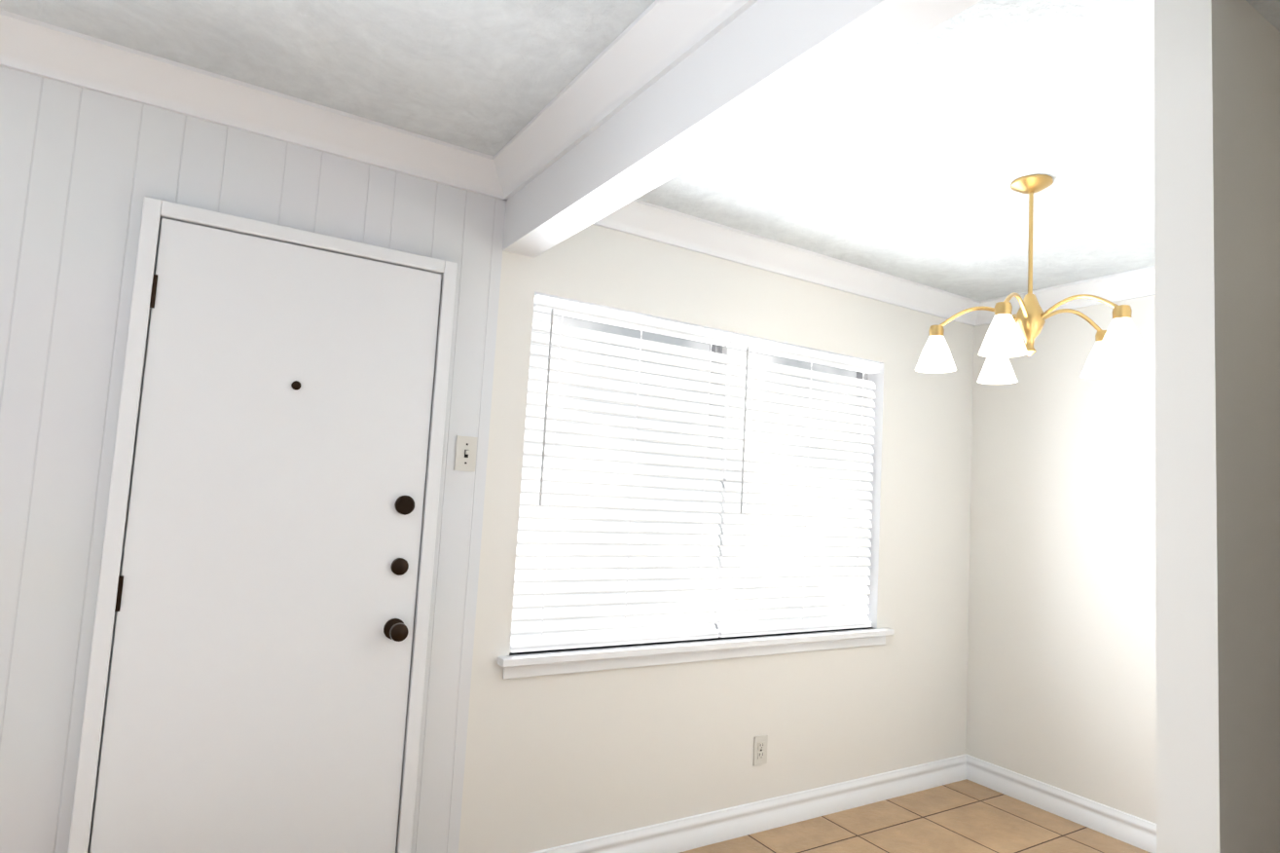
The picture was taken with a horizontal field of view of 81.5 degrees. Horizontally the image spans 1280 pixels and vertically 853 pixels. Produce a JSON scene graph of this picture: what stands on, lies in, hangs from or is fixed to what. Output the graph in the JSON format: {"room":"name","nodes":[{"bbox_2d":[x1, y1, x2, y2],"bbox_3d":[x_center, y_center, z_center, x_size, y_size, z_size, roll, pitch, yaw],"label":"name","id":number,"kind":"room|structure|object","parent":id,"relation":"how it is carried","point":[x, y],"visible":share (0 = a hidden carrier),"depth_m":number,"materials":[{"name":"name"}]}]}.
{"room":"home entryway","nodes":[
{"label":"home entryway","id":0,"kind":"room"},
{"bbox_2d":[0,66,973,852],"bbox_3d":[-1.224,0.258,2.142,6.880,2.440,0.150,6,-6,-32],"label":"wall","id":1,"kind":"structure","parent":0,"point":[560,759],"depth_m":2.49,"materials":[{"name":"white paint"}]},
{"bbox_2d":[67,196,457,852],"bbox_3d":[-1.013,0.453,2.110,0.860,2.070,0.108,6,-6,-32],"label":"door frame","id":2,"kind":"structure","parent":1,"relation":"in","point":[110,584],"depth_m":2.05,"materials":[{"name":"white paint"}]},
{"bbox_2d":[89,218,441,852],"bbox_3d":[-1.033,0.471,2.140,0.770,2.013,0.026,6,-6,-32],"label":"door","id":3,"kind":"structure","parent":2,"relation":"attached to","point":[257,696],"depth_m":2.12,"materials":[{"name":"white paint"}]},
{"bbox_2d":[454,435,477,471],"bbox_3d":[-0.574,0.090,2.457,0.070,0.115,0.018,6,-6,-32],"label":"light switch","id":4,"kind":"object","parent":1,"relation":"attached to","point":[465,453],"visible":1,"depth_m":2.46,"materials":[{"name":"white plastic"}]},
{"bbox_2d":[497,293,894,679],"bbox_3d":[0.354,0.275,3.096,1.945,1.335,0.185,6,-6,-32],"label":"dining room window","id":5,"kind":"structure","parent":1,"relation":"in","point":[616,546],"depth_m":2.96,"materials":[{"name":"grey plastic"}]},
{"bbox_2d":[530,753,966,852],"bbox_3d":[0.590,1.611,3.109,2.545,0.115,0.018,6,-6,-32],"label":"baseboard","id":6,"kind":"structure","parent":1,"relation":"attached to","point":[682,834],"depth_m":3.07,"materials":[{"name":"white paint"}]},
{"bbox_2d":[753,733,767,765],"bbox_3d":[0.499,1.339,3.071,0.070,0.115,0.009,6,-6,-32],"label":"outlet","id":7,"kind":"object","parent":1,"relation":"attached to","point":[760,742],"visible":1,"depth_m":3.07,"materials":[{"name":"white plastic"}]},
{"bbox_2d":[592,198,982,326],"bbox_3d":[0.738,-0.708,3.278,2.545,0.105,0.085,6,-6,-32],"label":"crown molding","id":8,"kind":"structure","parent":1,"relation":"attached to","point":[655,223],"depth_m":3.19,"materials":[{"name":"white paint"}]},
{"bbox_2d":[0,0,1279,300],"bbox_3d":[0.715,-1.156,-0.736,7.180,0.100,7.300,6,-6,-32],"label":"ceiling","id":9,"kind":"structure","parent":0,"point":[913,160],"depth_m":2.07,"materials":[{"name":"white paint"}]},
{"bbox_2d":[914,174,1149,384],"bbox_3d":[1.278,-0.495,2.388,0.664,0.619,0.642,6,-6,-32],"label":"chandelier","id":10,"kind":"object","parent":9,"relation":"hanging from","point":[1118,341],"visible":1,"depth_m":2.38,"materials":[{"name":"gold metal"}]},
{"bbox_2d":[502,0,981,256],"bbox_3d":[0.176,-0.790,1.660,0.120,0.280,2.240,6,-6,-32],"label":"ceiling beam","id":11,"kind":"structure","parent":0,"point":[756,65],"depth_m":1.60,"materials":[{"name":"white paint"}]},
{"bbox_2d":[0,0,758,200],"bbox_3d":[-0.406,-1.178,-1.465,4.215,0.105,6.950,6,-6,-32],"label":"crown molding","id":12,"kind":"structure","parent":11,"relation":"attached to","point":[652,43],"depth_m":2.03,"materials":[{"name":"white paint"}]},
{"bbox_2d":[679,778,1150,852],"bbox_3d":[0.572,1.371,-0.952,7.180,0.100,7.300,6,-6,-32],"label":"floor","id":13,"kind":"structure","parent":0,"point":[966,816],"depth_m":3.14,"materials":[{"name":"tile"}]},
{"bbox_2d":[966,294,1156,823],"bbox_3d":[3.611,0.431,0.984,0.120,2.440,7.220,6,-6,-32],"label":"wall","id":14,"kind":"structure","parent":0,"point":[1062,666],"depth_m":3.46,"materials":[{"name":"white paint"}]},
{"bbox_2d":[966,754,1156,852],"bbox_3d":[2.252,1.680,2.822,0.018,0.115,2.220,6,-6,-32],"label":"baseboard","id":15,"kind":"structure","parent":14,"relation":"attached to","point":[1137,831],"depth_m":3.34,"materials":[{"name":"white paint"}]},
{"bbox_2d":[978,265,1154,325],"bbox_3d":[2.379,-0.643,2.965,0.085,0.105,2.130,6,-6,-32],"label":"crown molding","id":16,"kind":"structure","parent":14,"relation":"attached to","point":[1140,282],"depth_m":3.42,"materials":[{"name":"white paint"}]},
{"bbox_2d":[1154,0,1279,852],"bbox_3d":[1.837,0.409,1.895,1.930,2.440,0.100,6,-6,-32],"label":"wall","id":17,"kind":"structure","parent":0,"point":[1217,183],"depth_m":1.43,"materials":[{"name":"white paint"}]},
{"label":"outside","id":18,"kind":"structure","parent":0,"visible":0},
{"bbox_2d":[514,310,856,623],"bbox_3d":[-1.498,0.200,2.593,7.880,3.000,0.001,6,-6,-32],"label":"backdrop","id":19,"kind":"structure","parent":18,"point":[569,321],"depth_m":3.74,"materials":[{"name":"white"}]}
]}

